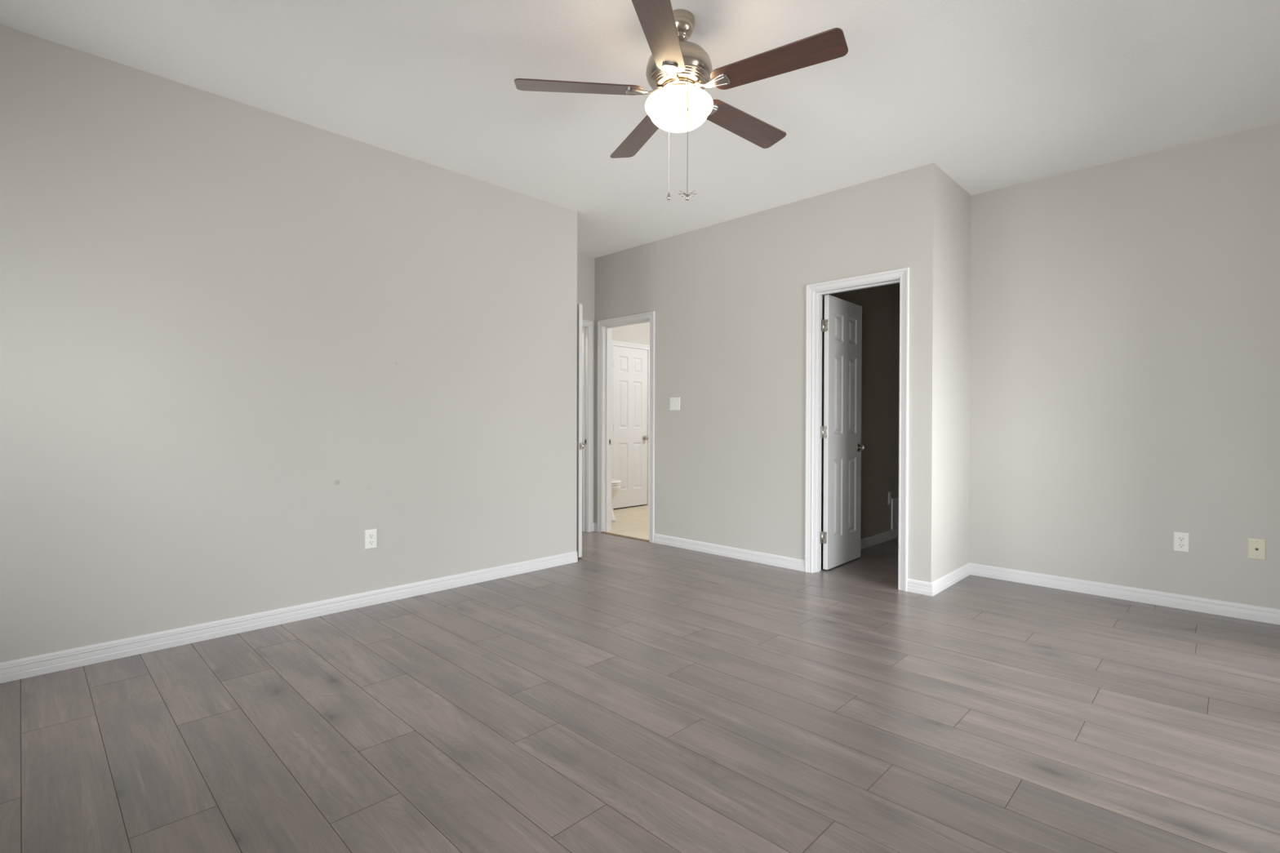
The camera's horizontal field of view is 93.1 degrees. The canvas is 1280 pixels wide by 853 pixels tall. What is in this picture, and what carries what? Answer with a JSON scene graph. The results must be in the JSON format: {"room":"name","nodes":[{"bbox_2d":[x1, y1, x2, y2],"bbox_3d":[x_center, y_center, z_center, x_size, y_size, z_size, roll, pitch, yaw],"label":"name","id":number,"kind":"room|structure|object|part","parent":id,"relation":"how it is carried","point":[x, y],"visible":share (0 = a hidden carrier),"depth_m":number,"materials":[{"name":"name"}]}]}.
{"room":"empty bedroom","nodes":[
{"label":"empty bedroom","id":0,"kind":"room"},
{"bbox_2d":[0,24,577,662],"bbox_3d":[-1.952,-0.304,3.341,0.115,2.743,4.052,1,1,44],"label":"wall","id":1,"kind":"structure","parent":0,"point":[240,343],"depth_m":3.15,"materials":[{"name":"beige paint"}]},
{"bbox_2d":[0,551,577,683],"bbox_3d":[-1.909,1.026,3.304,0.014,0.083,4.052,1,1,44],"label":"baseboard","id":2,"kind":"structure","parent":1,"relation":"attached to","point":[24,668],"depth_m":3.15,"materials":[{"name":"white paint"}]},
{"bbox_2d":[364,528,377,549],"bbox_3d":[-1.604,0.672,3.618,0.008,0.114,0.070,1,1,44],"label":"power outlet","id":3,"kind":"object","parent":1,"relation":"attached to","point":[371,535],"visible":1,"depth_m":3.61,"materials":[{"name":"white plastic"}]},
{"bbox_2d":[368,539,374,545],"bbox_3d":[-1.602,0.692,3.616,0.002,0.028,0.034,1,1,44],"label":"receptacle","id":4,"kind":"object","parent":3,"relation":"attached to","point":[371,542],"depth_m":3.62,"materials":[{"name":"white plastic"}]},
{"bbox_2d":[368,533,374,538],"bbox_3d":[-1.602,0.653,3.616,0.002,0.028,0.034,1,1,44],"label":"receptacle","id":5,"kind":"object","parent":3,"relation":"attached to","point":[371,535],"depth_m":3.62,"materials":[{"name":"white plastic"}]},
{"bbox_2d":[577,253,595,523],"bbox_3d":[-0.845,-0.318,5.784,0.115,2.743,0.990,1,1,44],"label":"wall","id":6,"kind":"structure","parent":0,"point":[585,264],"depth_m":6.03,"materials":[{"name":"beige paint"}]},
{"bbox_2d":[576,303,584,557],"bbox_3d":[-0.775,0.031,5.151,0.855,2.030,0.165,1,1,44],"label":"door","id":7,"kind":"structure","parent":6,"relation":"in","point":[580,445],"depth_m":4.86,"materials":[{"name":"white paint"}]},
{"bbox_2d":[582,319,593,532],"bbox_3d":[-0.848,0.001,5.771,0.133,2.107,0.954,1,1,44],"label":"door frame","id":8,"kind":"structure","parent":6,"relation":"attached to","point":[587,326],"depth_m":6.05,"materials":[{"name":"white paint"}]},
{"bbox_2d":[611,322,649,345],"bbox_3d":[-0.221,-0.329,7.795,0.215,2.743,2.757,1,1,44],"label":"wall","id":9,"kind":"structure","parent":0,"point":[639,333],"depth_m":7.78,"materials":[{"name":"paint"}]},
{"bbox_2d":[611,340,649,508],"bbox_3d":[-0.149,-0.011,7.787,0.133,2.107,0.744,1,1,44],"label":"door frame","id":10,"kind":"structure","parent":9,"relation":"attached to","point":[625,344],"depth_m":7.79,"materials":[{"name":"white paint"}]},
{"bbox_2d":[613,346,648,508],"bbox_3d":[-0.110,0.008,7.742,0.100,2.030,0.624,1,1,44],"label":"door","id":11,"kind":"structure","parent":9,"relation":"in","point":[630,365],"depth_m":7.75,"materials":[{"name":"white paint"}]},
{"bbox_2d":[0,505,1279,852],"bbox_3d":[0.052,1.096,4.035,6.450,0.064,8.238,1,1,44],"label":"floor","id":12,"kind":"structure","parent":0,"point":[631,695],"depth_m":2.19,"materials":[{"name":"grey wood"}]},
{"bbox_2d":[611,479,622,521],"bbox_3d":[-0.490,0.651,6.857,0.693,0.785,0.470,1,1,44],"label":"toilet","id":13,"kind":"object","parent":12,"relation":"on","point":[615,483],"visible":0.18,"depth_m":6.65,"materials":[{"name":"ceramic"}]},
{"bbox_3d":[-0.429,0.609,6.797,0.523,0.028,0.378,1,1,44],"label":"lid","id":14,"kind":"part","parent":13,"relation":"part of","materials":[{"name":"ceramic"}]},
{"bbox_2d":[600,531,648,542],"bbox_3d":[-0.144,1.050,5.794,0.640,0.010,0.044,1,1,44],"label":"threshold","id":15,"kind":"object","parent":12,"relation":"on","point":[604,532],"visible":1,"depth_m":5.77,"materials":[{"name":"brown wood"}]},
{"bbox_2d":[0,0,1279,257],"bbox_3d":[0.064,-1.725,4.020,6.650,0.100,8.150,1,1,44],"label":"ceiling","id":16,"kind":"structure","parent":0,"point":[993,94],"depth_m":2.92,"materials":[{"name":"white paint"}]},
{"bbox_2d":[514,0,848,199],"bbox_3d":[0.193,-1.269,2.494,1.278,0.790,1.248,1,1,44],"label":"ceiling fan","id":17,"kind":"object","parent":16,"relation":"hanging from","point":[678,71],"visible":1,"depth_m":2.38,"materials":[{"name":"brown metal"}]},
{"bbox_3d":[-0.244,-1.366,2.442,0.510,0.006,0.134,0,12,-5],"label":"blade","id":18,"kind":"part","parent":17,"relation":"part of","materials":[{"name":"brown wood"}]},
{"bbox_3d":[0.002,-1.368,2.850,0.134,0.006,0.510,-13,5,-22],"label":"blade","id":19,"kind":"part","parent":17,"relation":"part of","materials":[{"name":"brown wood"}]},
{"bbox_3d":[0.068,-1.363,2.082,0.134,0.006,0.510,13,3,13],"label":"blade","id":20,"kind":"part","parent":17,"relation":"part of","materials":[{"name":"brown wood"}]},
{"bbox_3d":[0.119,-1.095,2.479,0.003,0.273,0.003,1,1,44],"label":"pull chain","id":21,"kind":"part","parent":17,"relation":"part of","materials":[{"name":"white metal"}]},
{"bbox_3d":[0.159,-1.281,2.478,0.279,0.114,0.279,1,1,44],"label":"lamp shade","id":22,"kind":"part","parent":17,"relation":"part of","materials":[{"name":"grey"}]},
{"bbox_3d":[0.176,-1.129,2.379,0.004,0.467,0.090,0,0,-10],"label":"pull chain","id":23,"kind":"part","parent":17,"relation":"part of","materials":[{"name":"grey metal"}]},
{"bbox_3d":[0.465,-1.366,2.742,0.510,0.006,0.134,0,-11,-41],"label":"blade","id":24,"kind":"part","parent":17,"relation":"part of","materials":[{"name":"brown wood"}]},
{"bbox_3d":[0.506,-1.363,2.268,0.510,0.006,0.134,0,-12,31],"label":"blade","id":25,"kind":"part","parent":17,"relation":"part of","materials":[{"name":"brown wood"}]},
{"bbox_2d":[594,162,939,582],"bbox_3d":[0.413,-0.311,5.328,4.139,2.743,0.115,1,1,44],"label":"wall","id":26,"kind":"structure","parent":0,"point":[727,299],"depth_m":4.73,"materials":[{"name":"beige paint"}]},
{"bbox_2d":[592,522,597,532],"bbox_3d":[-0.450,1.011,6.074,0.063,0.083,0.031,1,1,44],"label":"baseboard","id":27,"kind":"structure","parent":26,"relation":"attached to","point":[594,525],"depth_m":6.08,"materials":[{"name":"white paint"}]},
{"bbox_2d":[597,311,655,542],"bbox_3d":[-0.099,0.002,5.830,0.766,2.107,0.151,1,1,44],"label":"door frame","id":28,"kind":"structure","parent":26,"relation":"attached to","point":[605,326],"depth_m":6.02,"materials":[{"name":"white paint"}]},
{"bbox_2d":[669,397,679,410],"bbox_3d":[0.303,-0.199,5.346,0.116,0.114,0.014,1,1,44],"label":"light switch","id":29,"kind":"object","parent":26,"relation":"attached to","point":[674,402],"visible":1,"depth_m":5.34,"materials":[{"name":"grey plastic"}]},
{"bbox_2d":[653,533,804,572],"bbox_3d":[0.671,1.022,4.991,1.522,0.083,0.014,1,1,44],"label":"baseboard","id":30,"kind":"structure","parent":26,"relation":"attached to","point":[792,563],"depth_m":4.90,"materials":[{"name":"white paint"}]},
{"bbox_2d":[820,294,866,569],"bbox_3d":[1.567,0.043,4.691,0.165,2.030,0.634,1,1,43],"label":"door","id":31,"kind":"structure","parent":26,"relation":"in","point":[842,324],"depth_m":4.65,"materials":[{"name":"white paint"}]},
{"bbox_3d":[1.779,0.170,4.846,0.059,0.054,0.054,1,1,43],"label":"knob","id":32,"kind":"part","parent":31,"relation":"part of","materials":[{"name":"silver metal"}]},
{"bbox_2d":[804,266,909,591],"bbox_3d":[1.526,0.018,4.242,0.734,2.107,0.151,1,1,44],"label":"door frame","id":33,"kind":"structure","parent":26,"relation":"attached to","point":[814,291],"depth_m":4.41,"materials":[{"name":"white paint"}]},
{"bbox_2d":[821,283,899,551],"bbox_3d":[2.074,-0.307,5.493,0.115,2.743,2.442,1,1,44],"label":"wall","id":34,"kind":"structure","parent":0,"point":[880,376],"depth_m":5.50,"materials":[{"name":"paint"}]},
{"bbox_2d":[821,528,898,563],"bbox_3d":[2.081,1.023,5.421,0.014,0.083,2.342,1,1,44],"label":"baseboard","id":35,"kind":"structure","parent":34,"relation":"attached to","point":[873,540],"depth_m":5.49,"materials":[{"name":"white paint"}]},
{"bbox_2d":[888,491,891,504],"bbox_3d":[2.350,0.670,5.697,0.008,0.114,0.070,1,1,44],"label":"power outlet","id":36,"kind":"object","parent":34,"relation":"attached to","point":[889,492],"visible":1,"depth_m":5.69,"materials":[{"name":"grey plastic"}]},
{"bbox_2d":[891,497,898,529],"bbox_3d":[2.519,0.828,5.868,0.014,0.290,0.400,1,1,44],"label":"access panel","id":37,"kind":"object","parent":34,"relation":"attached to","point":[895,501],"visible":0.41,"depth_m":5.78,"materials":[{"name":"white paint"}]},
{"bbox_2d":[937,168,971,579],"bbox_3d":[2.120,-0.299,4.197,0.115,2.743,0.653,1,1,44],"label":"wall","id":38,"kind":"structure","parent":0,"point":[955,202],"depth_m":4.14,"materials":[{"name":"beige paint"}]},
{"bbox_2d":[906,563,969,596],"bbox_3d":[2.066,1.031,4.165,0.159,0.083,0.782,1,1,44],"label":"baseboard","id":39,"kind":"structure","parent":38,"relation":"attached to","point":[920,587],"depth_m":3.94,"materials":[{"name":"white paint"}]},
{"bbox_2d":[968,122,1279,608],"bbox_3d":[3.059,-0.293,3.816,1.991,2.743,0.115,1,1,44],"label":"wall","id":40,"kind":"structure","parent":0,"point":[1125,336],"depth_m":3.75,"materials":[{"name":"beige paint"}]},
{"bbox_2d":[969,563,1279,625],"bbox_3d":[3.011,1.036,3.779,1.761,0.083,0.014,1,1,44],"label":"baseboard","id":41,"kind":"structure","parent":40,"relation":"attached to","point":[1245,611],"depth_m":3.73,"materials":[{"name":"white paint"}]},
{"bbox_2d":[1173,531,1189,552],"bbox_3d":[3.207,0.685,3.590,0.070,0.114,0.008,1,1,44],"label":"power outlet","id":42,"kind":"object","parent":40,"relation":"attached to","point":[1181,540],"visible":1,"depth_m":3.59,"materials":[{"name":"white plastic"}]},
{"bbox_2d":[1177,542,1185,547],"bbox_3d":[3.205,0.705,3.588,0.034,0.028,0.002,1,1,44],"label":"receptacle","id":43,"kind":"object","parent":42,"relation":"attached to","point":[1179,544],"depth_m":3.59,"materials":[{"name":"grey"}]},
{"bbox_2d":[1177,536,1185,541],"bbox_3d":[3.205,0.666,3.588,0.034,0.028,0.002,1,1,44],"label":"receptacle","id":44,"kind":"object","parent":42,"relation":"attached to","point":[1180,538],"depth_m":3.59,"materials":[{"name":"white plastic"}]},
{"bbox_2d":[1247,537,1266,560],"bbox_3d":[3.428,0.683,3.369,0.070,0.114,0.016,1,1,44],"label":"outlet","id":45,"kind":"object","parent":40,"relation":"attached to","point":[1256,548],"visible":1,"depth_m":3.37,"materials":[{"name":"beige plastic"}]}
]}

